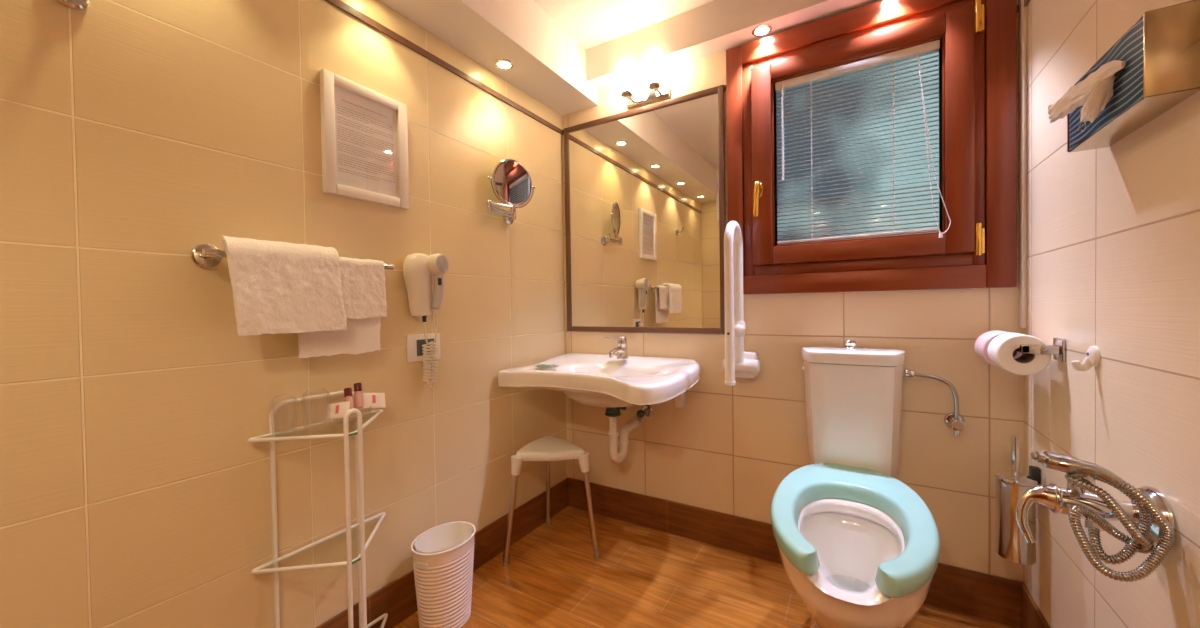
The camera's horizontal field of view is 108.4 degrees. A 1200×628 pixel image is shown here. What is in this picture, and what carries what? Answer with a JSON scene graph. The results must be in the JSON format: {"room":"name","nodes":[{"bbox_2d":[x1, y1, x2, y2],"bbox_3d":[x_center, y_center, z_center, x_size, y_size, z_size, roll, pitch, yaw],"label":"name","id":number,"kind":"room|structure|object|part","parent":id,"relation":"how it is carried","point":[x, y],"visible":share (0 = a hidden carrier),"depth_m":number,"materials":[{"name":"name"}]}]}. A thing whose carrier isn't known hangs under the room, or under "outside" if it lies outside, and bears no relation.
{"room":"hotel bathroom","nodes":[
{"label":"hotel bathroom","id":0,"kind":"room"},
{"bbox_2d":[0,0,566,627],"bbox_3d":[-0.771,-0.097,1.319,0.100,2.200,2.370,0,1,31],"label":"wall","id":1,"kind":"structure","parent":0,"point":[136,135],"depth_m":1.02,"materials":[{"name":"tile"}]},
{"bbox_2d":[56,0,89,9],"bbox_3d":[-0.984,-0.613,0.806,0.065,0.062,0.052,0,1,31],"label":"robe hook","id":2,"kind":"object","parent":1,"relation":"attached to","point":[73,4],"visible":1,"depth_m":0.82,"materials":[{"name":"silver metal"}]},
{"bbox_2d":[190,244,393,269],"bbox_3d":[-0.772,-0.137,1.141,0.080,0.054,0.444,0,1,31],"label":"towel rail","id":3,"kind":"object","parent":1,"relation":"attached to","point":[203,255],"visible":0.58,"depth_m":0.98,"materials":[{"name":"silver metal"}]},
{"bbox_2d":[220,235,346,335],"bbox_3d":[-0.773,-0.066,1.067,0.097,0.224,0.251,0,1,31],"label":"towel","id":4,"kind":"object","parent":3,"relation":"hanging from","point":[278,287],"visible":1,"depth_m":1.03,"materials":[{"name":"white fabric"}]},
{"bbox_2d":[298,257,386,357],"bbox_3d":[-0.704,-0.021,1.187,0.041,0.273,0.235,0,1,31],"label":"towel","id":5,"kind":"object","parent":3,"relation":"hanging from","point":[362,280],"visible":0.55,"depth_m":1.21,"materials":[{"name":"white fabric"}]},
{"bbox_2d":[320,69,408,209],"bbox_3d":[-0.705,-0.513,1.315,0.020,0.340,0.260,0,1,31],"label":"framed notice","id":6,"kind":"object","parent":1,"relation":"attached to","point":[364,135],"visible":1,"depth_m":1.30,"materials":[{"name":"white paint"}]},
{"bbox_2d":[407,333,440,362],"bbox_3d":[-0.603,0.114,1.487,0.013,0.092,0.130,0,1,31],"label":"wall socket","id":7,"kind":"object","parent":1,"relation":"attached to","point":[415,342],"visible":0.84,"depth_m":1.46,"materials":[{"name":"white plastic"}]},
{"bbox_2d":[403,253,448,387],"bbox_3d":[-0.580,0.024,1.449,0.092,0.455,0.141,0,1,31],"label":"hair dryer","id":8,"kind":"object","parent":1,"relation":"attached to","point":[419,269],"visible":1,"depth_m":1.44,"materials":[{"name":"beige plastic"}]},
{"bbox_3d":[-0.576,0.117,1.473,0.036,0.268,0.056,0,1,31],"label":"coiled cord","id":9,"kind":"part","parent":8,"relation":"part of","materials":[{"name":"beige plastic"}]},
{"bbox_3d":[-0.552,-0.082,1.471,0.043,0.134,0.040,0,1,31],"label":"handle","id":10,"kind":"part","parent":8,"relation":"part of","materials":[{"name":"white plastic"}]},
{"bbox_2d":[436,255,448,271],"bbox_3d":[-0.530,-0.169,1.457,0.010,0.058,0.058,0,1,22],"label":"grille","id":11,"kind":"object","parent":8,"relation":"attached to","point":[442,264],"depth_m":1.45,"materials":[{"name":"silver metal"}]},
{"bbox_2d":[316,478,567,627],"bbox_3d":[-0.742,0.933,1.251,0.009,0.142,2.241,0,1,31],"label":"baseboard","id":12,"kind":"structure","parent":1,"relation":"attached to","point":[398,599],"depth_m":1.70,"materials":[{"name":"dark brown wood"}]},
{"bbox_2d":[325,0,561,133],"bbox_3d":[-0.769,-0.894,1.224,0.007,0.022,2.243,0,1,31],"label":"trim","id":13,"kind":"structure","parent":1,"relation":"attached to","point":[339,4],"depth_m":1.52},
{"bbox_2d":[487,159,535,223],"bbox_3d":[-0.386,-0.508,1.805,0.091,0.252,0.238,0,1,45],"label":"magnifying mirror","id":14,"kind":"object","parent":1,"relation":"attached to","point":[512,182],"visible":1,"depth_m":1.77,"materials":[{"name":"silver metal"}]},
{"bbox_3d":[-0.395,-0.423,1.765,0.054,0.052,0.166,0,1,31],"label":"swing arm","id":15,"kind":"part","parent":14,"relation":"part of","materials":[{"name":"silver metal"}]},
{"bbox_2d":[495,161,530,203],"bbox_3d":[-0.358,-0.540,1.782,0.175,0.175,0.012,-2,1,-44],"label":"mirror glass","id":16,"kind":"object","parent":14,"relation":"attached to","point":[512,179],"depth_m":1.78,"materials":[{"name":"silver"}]},
{"bbox_2d":[533,0,714,48],"bbox_3d":[-0.027,-1.240,0.799,1.920,0.080,2.490,0,1,31],"label":"ceiling","id":17,"kind":"structure","parent":0,"point":[591,23],"depth_m":1.75,"materials":[{"name":"white paint"}]},
{"bbox_2d":[379,0,597,115],"bbox_3d":[-0.681,-1.089,1.171,0.215,0.215,2.250,0,1,31],"label":"soffit","id":18,"kind":"structure","parent":17,"relation":"attached to","point":[549,66],"depth_m":1.66,"materials":[{"name":"white paint"}]},
{"bbox_2d":[495,59,513,69],"bbox_3d":[-0.380,-0.992,1.722,0.074,0.006,0.074,0,1,31],"label":"recessed light","id":19,"kind":"object","parent":18,"relation":"attached to","point":[505,64],"visible":1,"depth_m":1.72,"materials":[{"name":"silver metal"}]},
{"bbox_3d":[-0.380,-0.993,1.722,0.049,0.003,0.049,0,1,31],"label":"bulb","id":20,"kind":"part","parent":19,"relation":"part of","materials":[{"name":"white"}]},
{"bbox_2d":[586,0,881,89],"bbox_3d":[0.608,-1.150,1.650,1.505,0.145,0.100,0,1,31],"label":"soffit","id":21,"kind":"structure","parent":17,"relation":"attached to","point":[716,26],"depth_m":1.73,"materials":[{"name":"white paint"}]},
{"bbox_2d":[752,24,771,36],"bbox_3d":[0.614,-1.075,1.643,0.074,0.006,0.074,0,1,31],"label":"recessed light","id":22,"kind":"object","parent":21,"relation":"attached to","point":[763,29],"visible":1,"depth_m":1.64,"materials":[{"name":"silver metal"}]},
{"bbox_3d":[0.614,-1.077,1.643,0.049,0.003,0.049,0,1,31],"label":"bulb","id":23,"kind":"part","parent":22,"relation":"part of","materials":[{"name":"white"}]},
{"bbox_2d":[394,506,1015,627],"bbox_3d":[0.006,1.040,0.834,1.920,0.080,2.490,0,1,31],"label":"floor","id":24,"kind":"structure","parent":0,"point":[642,577],"depth_m":1.56,"materials":[{"name":"brown wood"}]},
{"bbox_2d":[248,390,387,627],"bbox_3d":[-0.679,0.612,1.148,0.196,0.786,0.345,0,1,31],"label":"wire rack","id":25,"kind":"object","parent":24,"relation":"on","point":[362,546],"visible":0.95,"depth_m":1.09,"materials":[{"name":"white metal"}]},
{"bbox_3d":[-0.765,0.613,1.185,0.010,0.786,0.223,0,1,31],"label":"frame","id":26,"kind":"part","parent":25,"relation":"part of","materials":[{"name":"white metal"}]},
{"bbox_3d":[-0.610,0.620,1.084,0.010,0.770,0.045,0,1,31],"label":"post","id":27,"kind":"part","parent":25,"relation":"part of","materials":[{"name":"white metal"}]},
{"bbox_3d":[-0.693,0.280,1.208,0.076,0.031,0.108,0,1,31],"label":"soap dish","id":28,"kind":"object","parent":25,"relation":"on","visible":0},
{"bbox_2d":[326,401,349,419],"bbox_3d":[-0.697,0.256,1.151,0.062,0.044,0.021,-1,1,-7],"label":"sachet","id":29,"kind":"object","parent":28,"relation":"in","point":[336,410],"visible":0.96,"depth_m":1.15,"materials":[{"name":"white paper"}]},
{"bbox_2d":[344,388,353,409],"bbox_3d":[-0.696,0.241,1.200,0.021,0.071,0.048,-2,1,-41],"label":"toiletry bottle","id":30,"kind":"object","parent":28,"relation":"in","point":[347,391],"visible":0.72,"depth_m":1.20,"materials":[{"name":"pink plastic"}]},
{"bbox_2d":[354,383,363,408],"bbox_3d":[-0.686,0.232,1.230,0.021,0.072,0.039,-2,1,-39],"label":"toiletry bottle","id":31,"kind":"object","parent":28,"relation":"in","point":[358,395],"visible":0.98,"depth_m":1.22,"materials":[{"name":"pink plastic"}]},
{"bbox_2d":[363,393,385,407],"bbox_3d":[-0.661,0.252,1.265,0.067,0.048,0.028,-2,1,-42],"label":"sachet","id":32,"kind":"object","parent":28,"relation":"in","point":[370,400],"visible":0.96,"depth_m":1.26,"materials":[{"name":"white paper"}]},
{"bbox_2d":[411,521,475,627],"bbox_3d":[-0.503,0.860,1.407,0.174,0.277,0.213,0,1,31],"label":"waste bin","id":33,"kind":"object","parent":24,"relation":"on","point":[443,554],"visible":1,"depth_m":1.34,"materials":[{"name":"beige plastic"}]},
{"bbox_2d":[502,436,599,564],"bbox_3d":[-0.187,0.771,1.800,0.373,0.435,0.367,0,1,31],"label":"stool","id":34,"kind":"object","parent":24,"relation":"on","point":[546,448],"visible":1,"depth_m":1.75,"materials":[{"name":"white plastic"}]},
{"bbox_3d":[-0.357,0.810,1.731,0.067,0.341,0.021,-1,1,-29],"label":"leg","id":35,"kind":"part","parent":34,"relation":"part of","materials":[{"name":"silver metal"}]},
{"bbox_3d":[-0.241,0.804,2.010,0.021,0.341,0.070,-1,1,-14],"label":"leg","id":36,"kind":"part","parent":34,"relation":"part of","materials":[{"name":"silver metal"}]},
{"bbox_3d":[-0.192,0.599,1.803,0.301,0.090,0.297,0,1,31],"label":"seat","id":37,"kind":"part","parent":34,"relation":"part of","materials":[{"name":"white plastic"}]},
{"bbox_3d":[-0.037,0.805,1.758,0.064,0.340,0.021,-1,1,18],"label":"leg","id":38,"kind":"part","parent":34,"relation":"part of","materials":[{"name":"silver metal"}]},
{"bbox_2d":[771,339,939,627],"bbox_3d":[0.706,0.538,1.225,0.374,0.889,0.764,0,1,31],"label":"toilet","id":39,"kind":"object","parent":24,"relation":"on","point":[859,547],"visible":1,"depth_m":1.27,"materials":[{"name":"white ceramic"}]},
{"bbox_3d":[0.854,0.143,1.476,0.316,0.043,0.164,0,1,31],"label":"cistern lid","id":40,"kind":"part","parent":39,"relation":"part of","materials":[{"name":"white ceramic"}]},
{"bbox_3d":[0.673,0.533,1.170,0.374,0.050,0.635,0,1,31],"label":"seat","id":41,"kind":"part","parent":39,"relation":"part of","materials":[{"name":"teal plastic"}]},
{"bbox_2d":[562,0,1023,582],"bbox_3d":[0.588,-0.125,1.816,1.720,2.200,0.120,0,1,31],"label":"wall","id":42,"kind":"structure","parent":0,"point":[728,450],"depth_m":1.65,"materials":[{"name":"tile"}]},
{"bbox_2d":[497,353,699,407],"bbox_3d":[0.013,0.302,1.782,0.741,0.205,0.547,0,1,31],"label":"washbasin","id":43,"kind":"object","parent":42,"relation":"attached to","point":[598,380],"visible":0.99,"depth_m":1.71,"materials":[{"name":"white ceramic"}]},
{"bbox_2d":[535,363,558,367],"bbox_3d":[-0.223,0.214,1.811,0.095,0.011,0.055,0,1,31],"label":"soap","id":44,"kind":"object","parent":43,"relation":"on","point":[544,365],"visible":1,"depth_m":1.79,"materials":[{"name":"white"}]},
{"bbox_2d":[604,336,627,359],"bbox_3d":[0.070,0.149,1.899,0.054,0.109,0.175,0,1,31],"label":"faucet","id":45,"kind":"object","parent":43,"relation":"on","point":[622,354],"visible":1,"depth_m":1.93,"materials":[{"name":"silver metal"}]},
{"bbox_3d":[0.068,0.118,1.896,0.045,0.046,0.170,0,1,31],"label":"tap lever","id":46,"kind":"part","parent":45,"relation":"part of","materials":[{"name":"silver metal"}]},
{"bbox_2d":[605,407,644,462],"bbox_3d":[0.112,0.510,1.907,0.096,0.260,0.239,0,1,31],"label":"trap","id":47,"kind":"object","parent":43,"relation":"attached to","point":[612,413],"visible":0.96,"depth_m":1.84,"materials":[{"name":"grey plastic"}]},
{"bbox_2d":[618,57,669,108],"bbox_3d":[0.186,-1.007,1.892,0.210,0.124,0.125,0,1,31],"label":"wall lamp","id":48,"kind":"object","parent":42,"relation":"attached to","point":[654,67],"visible":1,"depth_m":1.88,"materials":[{"name":"silver metal"}]},
{"bbox_3d":[0.118,-1.020,1.906,0.080,0.096,0.080,0,1,31],"label":"lamp shade","id":49,"kind":"part","parent":48,"relation":"part of","materials":[{"name":"beige glass"}]},
{"bbox_3d":[0.130,-0.964,1.925,0.056,0.020,0.097,0,1,31],"label":"lamp arm","id":50,"kind":"part","parent":48,"relation":"part of","materials":[{"name":"silver metal"}]},
{"bbox_3d":[0.214,-0.971,1.939,0.210,0.050,0.018,0,1,31],"label":"wall plate","id":51,"kind":"part","parent":48,"relation":"part of","materials":[{"name":"silver metal"}]},
{"bbox_3d":[0.230,-1.021,1.839,0.080,0.096,0.080,0,1,31],"label":"lamp shade","id":52,"kind":"part","parent":48,"relation":"part of","materials":[{"name":"beige glass"}]},
{"bbox_3d":[0.241,-0.964,1.858,0.056,0.020,0.097,0,1,31],"label":"lamp arm","id":53,"kind":"part","parent":48,"relation":"part of","materials":[{"name":"silver metal"}]},
{"bbox_2d":[564,85,725,333],"bbox_3d":[0.171,-0.424,1.980,0.798,1.017,0.014,0,1,31],"label":"wall mirror","id":54,"kind":"object","parent":42,"relation":"attached to","point":[645,225],"visible":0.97,"depth_m":1.95,"materials":[{"name":"silver glass"}]},
{"bbox_3d":[0.163,-0.921,1.973,0.752,0.024,0.014,0,1,31],"label":"frame rail","id":55,"kind":"part","parent":54,"relation":"part of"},
{"bbox_3d":[0.178,0.072,1.988,0.752,0.024,0.014,0,1,31],"label":"frame rail","id":56,"kind":"part","parent":54,"relation":"part of","materials":[{"name":"brown wood"}]},
{"bbox_2d":[637,405,652,422],"bbox_3d":[0.196,0.450,1.948,0.056,0.071,0.080,0,1,31],"label":"angle valve","id":57,"kind":"object","parent":42,"relation":"attached to","point":[646,410],"visible":0.99,"depth_m":1.95,"materials":[{"name":"silver metal"}]},
{"bbox_3d":[0.181,0.443,1.923,0.034,0.032,0.022,0,1,31],"label":"valve knob","id":58,"kind":"part","parent":57,"relation":"part of","materials":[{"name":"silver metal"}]},
{"bbox_2d":[561,5,1018,134],"bbox_3d":[0.544,-0.922,1.749,1.720,0.022,0.006,0,1,31],"label":"trim","id":59,"kind":"structure","parent":42,"relation":"attached to","point":[1017,5],"depth_m":1.76,"materials":[{"name":"brown wood"}]},
{"bbox_2d":[567,477,1023,627],"bbox_3d":[0.570,0.905,1.777,1.720,0.142,0.009,0,1,31],"label":"baseboard","id":60,"kind":"structure","parent":42,"relation":"attached to","point":[981,595],"depth_m":1.77,"materials":[{"name":"wood"}]},
{"bbox_2d":[723,0,1016,385],"bbox_3d":[0.846,-0.408,1.464,0.871,1.314,0.308,0,1,31],"label":"window","id":61,"kind":"structure","parent":42,"relation":"in","point":[978,38],"depth_m":1.46,"materials":[{"name":"brown wood"}]},
{"bbox_3d":[0.536,0.059,1.670,0.048,0.060,0.053,0,1,31],"label":"locking knob","id":62,"kind":"part","parent":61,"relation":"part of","materials":[{"name":"white plastic"}]},
{"bbox_3d":[0.521,-0.047,1.638,0.132,0.596,0.258,0,1,31],"label":"grab rail","id":63,"kind":"part","parent":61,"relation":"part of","materials":[{"name":"white plastic"}]},
{"bbox_3d":[0.597,-0.433,1.636,0.028,0.138,0.062,0,1,31],"label":"handle","id":64,"kind":"part","parent":61,"relation":"part of","materials":[{"name":"yellow metal"}]},
{"bbox_3d":[0.893,-0.573,1.540,0.520,0.760,0.081,0,1,31],"label":"sash rail","id":65,"kind":"part","parent":61,"relation":"part of","materials":[{"name":"brown wood"}]},
{"bbox_2d":[775,40,950,244],"bbox_3d":[0.889,-0.561,1.512,0.520,0.638,0.054,0,1,31],"label":"blind","id":66,"kind":"object","parent":61,"relation":"attached to","point":[934,46],"visible":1,"depth_m":1.51,"materials":[{"name":"painted metal"},{"name":"white plastic"}]},
{"bbox_3d":[0.780,-0.569,1.594,0.002,0.581,0.024,0,1,31],"label":"ladder cord","id":67,"kind":"part","parent":66,"relation":"part of","materials":[{"name":"white fabric"}]},
{"bbox_3d":[0.892,-0.273,1.535,0.492,0.011,0.018,0,1,31],"label":"rail","id":68,"kind":"part","parent":66,"relation":"part of","materials":[{"name":"white metal"}]},
{"bbox_3d":[0.995,-0.570,1.466,0.002,0.581,0.024,0,1,31],"label":"ladder cord","id":69,"kind":"part","parent":66,"relation":"part of","materials":[{"name":"white fabric"}]},
{"bbox_3d":[1.066,-0.554,1.393,0.016,0.621,0.097,-2,1,-41],"label":"pull cord","id":70,"kind":"part","parent":66,"relation":"part of","materials":[{"name":"white fabric"}]},
{"bbox_2d":[904,369,964,435],"bbox_3d":[1.091,0.285,1.411,0.165,0.207,0.074,0,1,31],"label":"valve","id":71,"kind":"object","parent":42,"relation":"attached to","point":[954,420],"visible":1,"depth_m":1.38,"materials":[{"name":"silver metal"}]},
{"bbox_3d":[1.132,0.360,1.372,0.036,0.056,0.039,0,1,31],"label":"valve knob","id":72,"kind":"part","parent":71,"relation":"part of","materials":[{"name":"silver metal"}]},
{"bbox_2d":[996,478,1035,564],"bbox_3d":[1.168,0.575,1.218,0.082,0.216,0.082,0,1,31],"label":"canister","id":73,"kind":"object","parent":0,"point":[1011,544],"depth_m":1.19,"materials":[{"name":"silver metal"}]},
{"bbox_2d":[1024,0,1199,627],"bbox_3d":[0.791,-0.105,0.383,0.100,2.200,2.370,0,1,31],"label":"wall","id":74,"kind":"structure","parent":0,"point":[1113,232],"depth_m":0.86,"materials":[{"name":"tile"}]},
{"bbox_2d":[994,435,1040,564],"bbox_3d":[1.174,0.513,1.215,0.102,0.341,0.094,0,1,31],"label":"toilet brush","id":75,"kind":"object","parent":74,"relation":"attached to","point":[1011,544],"visible":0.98,"depth_m":1.20,"materials":[{"name":"silver metal"}]},
{"bbox_3d":[1.165,0.397,1.215,0.017,0.109,0.017,0,1,31],"label":"brush handle","id":76,"kind":"part","parent":75,"relation":"part of","materials":[{"name":"silver metal"}]},
{"bbox_3d":[1.166,0.458,1.216,0.089,0.016,0.089,0,1,31],"label":"lid","id":77,"kind":"part","parent":75,"relation":"part of","materials":[{"name":"silver metal"}]},
{"bbox_2d":[1019,0,1026,327],"bbox_3d":[1.274,-0.592,1.304,0.012,1.270,0.026,0,1,31],"label":"trim","id":78,"kind":"structure","parent":74,"relation":"attached to","point":[1022,10],"depth_m":1.30,"materials":[{"name":"white paint"}]},
{"bbox_2d":[1021,584,1049,627],"bbox_3d":[0.726,0.925,0.372,0.009,0.142,2.241,0,1,31],"label":"baseboard","id":79,"kind":"structure","parent":74,"relation":"attached to","point":[1031,616],"depth_m":1.26,"materials":[{"name":"wood"}]},
{"bbox_2d":[1015,338,1065,361],"bbox_3d":[1.160,0.087,1.174,0.080,0.056,0.233,0,1,31],"label":"paper holder","id":80,"kind":"object","parent":74,"relation":"attached to","point":[1058,349],"visible":0.87,"depth_m":1.08,"materials":[{"name":"silver metal"}]},
{"bbox_2d":[974,330,1021,368],"bbox_3d":[1.158,0.102,1.247,0.104,0.104,0.104,0,1,31],"label":"toilet paper roll","id":81,"kind":"object","parent":80,"relation":"on","point":[982,343],"visible":0.29,"depth_m":1.23,"materials":[{"name":"white paper"}]},
{"bbox_2d":[988,333,1051,374],"bbox_3d":[1.107,0.104,1.147,0.104,0.104,0.097,0,1,31],"label":"toilet paper roll","id":82,"kind":"object","parent":80,"relation":"on","point":[1001,349],"visible":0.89,"depth_m":1.12,"materials":[{"name":"white paper"}]},
{"bbox_3d":[1.141,0.086,1.185,0.035,0.022,0.233,0,1,31],"label":"holder arm","id":83,"kind":"part","parent":80,"relation":"part of","materials":[{"name":"metal"}]},
{"bbox_2d":[1071,346,1100,371],"bbox_3d":[1.038,0.095,0.928,0.038,0.056,0.036,0,1,31],"label":"wall hook","id":84,"kind":"object","parent":74,"relation":"attached to","point":[1092,358],"visible":1,"depth_m":0.92,"materials":[{"name":"beige plastic"}]},
{"bbox_2d":[1016,451,1175,581],"bbox_3d":[0.856,0.337,0.763,0.182,0.194,0.128,0,1,31],"label":"bidet shower hose","id":85,"kind":"object","parent":74,"relation":"attached to","point":[1149,518],"visible":1,"depth_m":0.72,"materials":[{"name":"silver metal"}]},
{"bbox_3d":[0.810,0.366,0.805,0.061,0.107,0.059,0,1,31],"label":"mixer lever","id":86,"kind":"part","parent":85,"relation":"part of","materials":[{"name":"silver metal"}]},
{"bbox_3d":[0.933,0.343,0.735,0.022,0.098,0.098,0,1,31],"label":"wall plate","id":87,"kind":"part","parent":85,"relation":"part of","materials":[{"name":"silver metal"}]},
{"bbox_2d":[1067,0,1199,151],"bbox_3d":[0.921,-0.396,0.761,0.061,0.129,0.280,0,1,31],"label":"dispenser","id":88,"kind":"object","parent":74,"relation":"attached to","point":[1160,51],"visible":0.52,"depth_m":0.66,"materials":[{"name":"brushed steel"},{"name":"striped cardboard"},{"name":"tissue paper"}]},
{"bbox_2d":[1048,60,1125,122],"bbox_3d":[0.872,-0.381,0.781,0.032,0.084,0.178,-1,1,21],"label":"tissue","id":89,"kind":"object","parent":88,"relation":"in","point":[1094,92],"visible":1,"depth_m":0.75,"materials":[{"name":"white paper"}]}
]}

